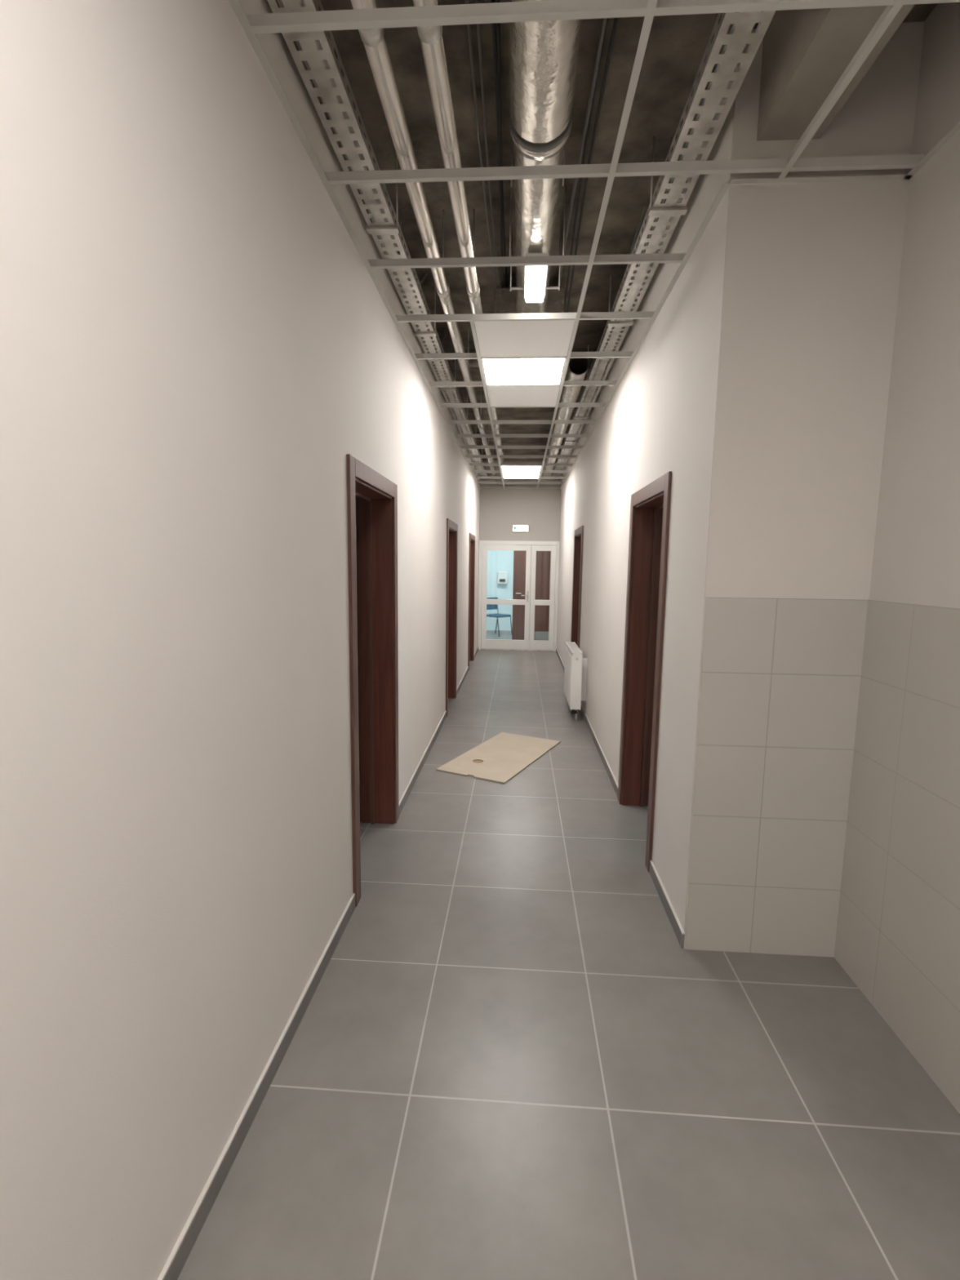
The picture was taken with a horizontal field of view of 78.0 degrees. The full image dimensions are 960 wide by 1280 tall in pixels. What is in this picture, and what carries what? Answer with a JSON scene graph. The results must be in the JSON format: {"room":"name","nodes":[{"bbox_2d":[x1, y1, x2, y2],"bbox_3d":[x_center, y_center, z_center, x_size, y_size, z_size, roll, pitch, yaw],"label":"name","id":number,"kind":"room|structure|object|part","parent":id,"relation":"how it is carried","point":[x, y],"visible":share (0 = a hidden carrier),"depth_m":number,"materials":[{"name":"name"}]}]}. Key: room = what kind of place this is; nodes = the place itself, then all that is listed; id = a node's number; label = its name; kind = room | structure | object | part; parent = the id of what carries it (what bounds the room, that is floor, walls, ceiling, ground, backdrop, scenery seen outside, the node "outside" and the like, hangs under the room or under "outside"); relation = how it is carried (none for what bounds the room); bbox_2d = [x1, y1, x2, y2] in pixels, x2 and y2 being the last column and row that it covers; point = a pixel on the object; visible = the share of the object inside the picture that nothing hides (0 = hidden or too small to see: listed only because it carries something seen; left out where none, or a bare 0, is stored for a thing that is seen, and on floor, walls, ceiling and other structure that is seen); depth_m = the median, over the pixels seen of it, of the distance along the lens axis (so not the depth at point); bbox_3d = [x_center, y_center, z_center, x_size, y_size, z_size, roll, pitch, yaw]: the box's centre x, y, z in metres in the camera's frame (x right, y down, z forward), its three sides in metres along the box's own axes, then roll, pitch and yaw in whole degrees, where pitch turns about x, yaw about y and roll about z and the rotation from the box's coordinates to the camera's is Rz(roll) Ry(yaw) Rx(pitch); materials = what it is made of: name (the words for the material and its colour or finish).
{"room":"unfinished building corridor","nodes":[
{"label":"unfinished building corridor","id":0,"kind":"room"},
{"bbox_2d":[0,0,479,1279],"bbox_3d":[-0.566,-0.687,4.274,0.200,3.500,13.760,1,7,4],"label":"wall","id":1,"kind":"structure","parent":0,"point":[197,344],"depth_m":1.28,"materials":[{"name":"white paint"}]},
{"bbox_2d":[157,646,478,1279],"bbox_3d":[-0.483,1.017,4.484,0.011,0.070,13.760,1,7,4],"label":"baseboard","id":2,"kind":"structure","parent":1,"relation":"attached to","point":[184,1244],"depth_m":1.74,"materials":[{"name":"tile"}]},
{"bbox_2d":[346,453,399,906],"bbox_3d":[-0.654,0.168,3.176,0.232,2.080,1.000,1,7,4],"label":"frame","id":3,"kind":"object","parent":1,"relation":"attached to","point":[371,497],"visible":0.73,"depth_m":3.54,"materials":[{"name":"brown wood"}]},
{"bbox_2d":[445,518,457,716],"bbox_3d":[-0.423,-0.275,6.670,0.232,2.080,0.980,1,7,4],"label":"frame","id":4,"kind":"object","parent":1,"relation":"attached to","point":[451,527],"visible":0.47,"depth_m":7.02,"materials":[{"name":"brown wood"}]},
{"bbox_2d":[467,533,475,670],"bbox_3d":[-0.239,-0.626,9.447,0.232,2.080,1.030,1,7,4],"label":"frame","id":5,"kind":"object","parent":1,"relation":"attached to","point":[472,538],"visible":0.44,"depth_m":9.82,"materials":[{"name":"brown wood"}]},
{"bbox_2d":[481,550,513,631],"bbox_3d":[0.603,-1.769,12.873,3.900,3.500,3.390,1,7,4],"label":"wall","id":6,"kind":"structure","parent":0,"point":[497,560],"depth_m":14.55,"materials":[{"name":"blue paint"}]},
{"bbox_2d":[497,571,507,583],"bbox_3d":[0.548,-1.517,14.449,0.240,0.300,0.140,1,7,4],"label":"wall dispenser","id":7,"kind":"object","parent":6,"relation":"attached to","point":[502,576],"visible":1,"depth_m":14.39,"materials":[{"name":"white plastic"}]},
{"bbox_2d":[511,551,536,639],"bbox_3d":[0.939,-1.015,12.534,0.482,2.100,0.108,1,7,1],"label":"door","id":8,"kind":"structure","parent":6,"relation":"in","point":[519,557],"depth_m":12.54,"materials":[{"name":"brown wood"}]},
{"bbox_2d":[515,544,555,631],"bbox_3d":[1.364,-1.268,14.442,1.040,2.130,0.110,1,7,4],"label":"door","id":9,"kind":"structure","parent":6,"relation":"in","point":[543,557],"depth_m":14.44,"materials":[{"name":"brown wood"}]},
{"bbox_2d":[478,460,561,626],"bbox_3d":[0.730,-1.541,11.106,1.886,3.500,0.150,1,7,4],"label":"wall","id":10,"kind":"structure","parent":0,"point":[500,509],"depth_m":10.92,"materials":[{"name":"paint"}]},
{"bbox_2d":[478,540,559,651],"bbox_3d":[0.719,-0.824,11.172,1.486,2.060,0.090,1,7,4],"label":"frame","id":11,"kind":"object","parent":10,"relation":"attached to","point":[481,542],"visible":0.91,"depth_m":11.09,"materials":[{"name":"white plastic"}]},
{"bbox_2d":[481,544,531,649],"bbox_3d":[0.487,-0.799,11.158,0.905,1.963,0.125,1,7,4],"label":"door leaf","id":12,"kind":"structure","parent":11,"relation":"in","point":[486,643],"depth_m":11.17,"materials":[{"name":"white plastic"}]},
{"bbox_3d":[0.839,-0.814,11.102,0.135,0.200,0.065,1,7,4],"label":"handle","id":13,"kind":"part","parent":12,"relation":"part of","materials":[{"name":"silver metal"}]},
{"bbox_2d":[528,545,555,649],"bbox_3d":[1.173,-0.788,11.146,0.456,1.963,0.060,1,7,4],"label":"door","id":14,"kind":"structure","parent":11,"relation":"in","point":[533,644],"depth_m":11.12,"materials":[{"name":"white plastic"}]},
{"bbox_2d":[512,524,528,532],"bbox_3d":[0.747,-2.059,10.937,0.300,0.130,0.052,1,7,4],"label":"lamp","id":15,"kind":"object","parent":10,"relation":"attached to","point":[516,528],"visible":1,"depth_m":10.91,"materials":[{"name":"white plastic"}]},
{"bbox_2d":[177,630,959,1279],"bbox_3d":[0.385,0.876,6.349,8.400,0.100,18.000,1,7,4],"label":"floor","id":16,"kind":"structure","parent":0,"point":[509,1060],"depth_m":1.85,"materials":[{"name":"tile"}]},
{"bbox_2d":[435,732,560,783],"bbox_3d":[0.197,0.980,5.069,0.595,0.010,1.202,5,8,27],"label":"cardboard sheet","id":17,"kind":"object","parent":16,"relation":"on","point":[500,758],"visible":1,"depth_m":4.98,"materials":[{"name":"beige cardboard"}]},
{"bbox_2d":[486,597,511,636],"bbox_3d":[0.405,-0.539,13.653,0.532,0.862,0.482,7,10,42],"label":"chair","id":18,"kind":"object","parent":16,"relation":"on","point":[489,606],"visible":0.74,"depth_m":13.67,"materials":[{"name":"blue fabric"}]},
{"bbox_3d":[0.259,-0.847,13.750,0.035,0.280,0.440,7,10,42],"label":"backrest","id":19,"kind":"part","parent":18,"relation":"part of","materials":[{"name":"blue plastic"}]},
{"bbox_3d":[0.416,-0.563,13.639,0.420,0.050,0.440,7,10,42],"label":"seat","id":20,"kind":"part","parent":18,"relation":"part of","materials":[{"name":"blue plastic"}]},
{"bbox_2d":[564,641,587,721],"bbox_3d":[1.052,0.441,6.536,0.180,0.730,0.892,1,7,4],"label":"radiator","id":21,"kind":"object","parent":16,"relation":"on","point":[575,666],"visible":1,"depth_m":6.17,"materials":[{"name":"metal"}]},
{"bbox_3d":[1.019,0.376,6.536,0.112,0.601,0.880,1,7,4],"label":"panel","id":22,"kind":"part","parent":21,"relation":"part of","materials":[{"name":"metal"}]},
{"bbox_2d":[228,0,959,488],"bbox_3d":[0.602,-1.921,4.040,2.110,0.039,13.760,1,7,4],"label":"ceiling","id":23,"kind":"structure","parent":0,"point":[252,24],"depth_m":2.10,"materials":[{"name":"grey metal"}]},
{"bbox_2d":[502,472,540,478],"bbox_3d":[0.643,-2.594,9.278,0.576,0.042,0.604,1,7,4],"label":"ceiling light","id":24,"kind":"object","parent":23,"relation":"in","point":[505,475],"depth_m":9.28,"materials":[{"name":"white plastic"}]},
{"bbox_2d":[501,462,542,472],"bbox_3d":[0.602,-2.515,8.656,0.576,0.042,0.604,1,7,4],"label":"ceiling light","id":25,"kind":"object","parent":23,"relation":"in","point":[504,468],"depth_m":8.67,"materials":[{"name":"white plastic"}]},
{"bbox_2d":[486,386,559,406],"bbox_3d":[0.355,-2.030,4.928,0.576,0.017,0.604,1,7,4],"label":"tile","id":26,"kind":"structure","parent":23,"relation":"in","point":[500,396],"depth_m":4.91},
{"bbox_2d":[480,358,566,385],"bbox_3d":[0.314,-1.964,4.304,0.576,0.042,0.604,1,7,4],"label":"ceiling light","id":27,"kind":"object","parent":23,"relation":"in","point":[515,371],"depth_m":4.29,"materials":[{"name":"white plastic"}]},
{"bbox_2d":[474,320,574,357],"bbox_3d":[0.273,-1.873,3.684,0.576,0.017,0.604,1,7,4],"label":"tile","id":28,"kind":"structure","parent":23,"relation":"in","point":[495,339],"depth_m":3.65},
{"bbox_2d":[318,0,937,461],"bbox_3d":[0.431,-2.720,5.890,8.400,0.150,18.000,1,7,4],"label":"ceiling","id":29,"kind":"structure","parent":0,"point":[677,44],"depth_m":2.63,"materials":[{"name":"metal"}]},
{"bbox_2d":[266,0,488,479],"bbox_3d":[-0.359,-2.240,4.074,0.149,0.361,13.580,1,7,4],"label":"cable tray","id":30,"kind":"object","parent":29,"relation":"hanging from","point":[311,52],"visible":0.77,"depth_m":2.27,"materials":[{"name":"metal"}]},
{"bbox_2d":[351,0,506,484],"bbox_3d":[-0.060,-2.196,4.049,0.235,0.434,13.740,1,7,4],"label":"conduit pipes","id":31,"kind":"object","parent":29,"relation":"attached to","point":[431,37],"visible":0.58,"depth_m":2.10,"materials":[{"name":"metal"}]},
{"bbox_2d":[464,347,588,479],"bbox_3d":[0.551,-2.677,7.653,1.018,0.377,5.895,1,7,4],"label":"ventilation duct","id":32,"kind":"object","parent":29,"relation":"attached to","point":[577,367],"visible":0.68,"depth_m":5.36,"materials":[{"name":"metal"}]},
{"bbox_2d":[509,186,565,302],"bbox_3d":[0.298,-2.094,3.144,0.276,0.399,0.450,1,7,4],"label":"lamp","id":33,"kind":"object","parent":29,"relation":"attached to","point":[535,287],"visible":0.7,"depth_m":3.14,"materials":[{"name":"white plastic"}]},
{"bbox_2d":[493,0,582,313],"bbox_3d":[0.117,-1.804,0.779,0.460,0.379,7.190,1,7,4],"label":"ventilation duct","id":34,"kind":"object","parent":29,"relation":"attached to","point":[544,55],"visible":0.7,"depth_m":2.13,"materials":[{"name":"metal"}]},
{"bbox_2d":[464,0,618,312],"bbox_3d":[0.148,-1.958,0.878,0.542,0.055,7.251,1,7,4],"label":"pipes","id":35,"kind":"object","parent":29,"relation":"attached to","point":[496,36],"visible":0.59,"depth_m":2.50,"materials":[{"name":"grey metal"}]},
{"bbox_2d":[551,10,775,476],"bbox_3d":[0.931,-2.237,3.989,0.164,0.311,13.580,1,7,4],"label":"cable tray","id":36,"kind":"object","parent":29,"relation":"hanging from","point":[740,35],"visible":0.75,"depth_m":2.30,"materials":[{"name":"metal"}]},
{"bbox_2d":[756,4,915,141],"bbox_3d":[0.943,-1.657,-0.373,0.220,0.360,5.000,1,7,4],"label":"beam boxing","id":37,"kind":"structure","parent":29,"relation":"attached to","point":[806,52],"depth_m":1.86,"materials":[{"name":"grey paint"}]},
{"bbox_2d":[556,66,736,930],"bbox_3d":[1.280,-0.966,6.647,0.200,3.500,8.750,1,7,4],"label":"wall","id":38,"kind":"structure","parent":0,"point":[660,419],"depth_m":2.95,"materials":[{"name":"white paint"}]},
{"bbox_2d":[570,525,583,648],"bbox_3d":[1.320,-0.356,7.484,0.232,2.080,1.020,1,7,4],"label":"frame","id":39,"kind":"object","parent":38,"relation":"attached to","point":[579,532],"visible":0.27,"depth_m":7.84,"materials":[{"name":"brown wood"}]},
{"bbox_2d":[555,648,684,948],"bbox_3d":[1.153,0.734,6.866,0.011,0.070,8.760,1,7,4],"label":"baseboard","id":40,"kind":"structure","parent":38,"relation":"attached to","point":[678,931],"depth_m":3.01,"materials":[{"name":"tile"}]},
{"bbox_2d":[617,471,671,871],"bbox_3d":[1.058,0.148,3.510,0.232,2.080,0.990,1,7,4],"label":"frame","id":41,"kind":"object","parent":38,"relation":"attached to","point":[650,508],"visible":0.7,"depth_m":3.87,"materials":[{"name":"brown wood"}]},
{"bbox_2d":[684,21,924,947],"bbox_3d":[2.526,-0.393,2.283,3.264,3.500,0.150,1,7,4],"label":"wall","id":42,"kind":"structure","parent":0,"point":[812,269],"depth_m":2.21,"materials":[{"name":"paint"}]},
{"bbox_2d":[684,596,867,957],"bbox_3d":[1.189,0.581,2.415,0.613,1.500,0.008,1,7,4],"label":"trim wall tiling back","id":43,"kind":"object","parent":42,"relation":"attached to","point":[780,680],"visible":1,"depth_m":2.41,"materials":[{"name":"tile"}]},
{"bbox_2d":[869,2,959,608],"bbox_3d":[1.427,-0.089,-0.207,0.150,3.500,5.000,1,7,4],"label":"wall","id":44,"kind":"structure","parent":0,"point":[916,560],"depth_m":2.00,"materials":[{"name":"paint"}]},
{"bbox_2d":[834,600,959,1114],"bbox_3d":[1.335,0.901,-0.075,0.008,1.500,5.000,1,7,4],"label":"wall tiles","id":45,"kind":"object","parent":44,"relation":"attached to","point":[898,933],"visible":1,"depth_m":2.03,"materials":[{"name":"tile"}]}
]}

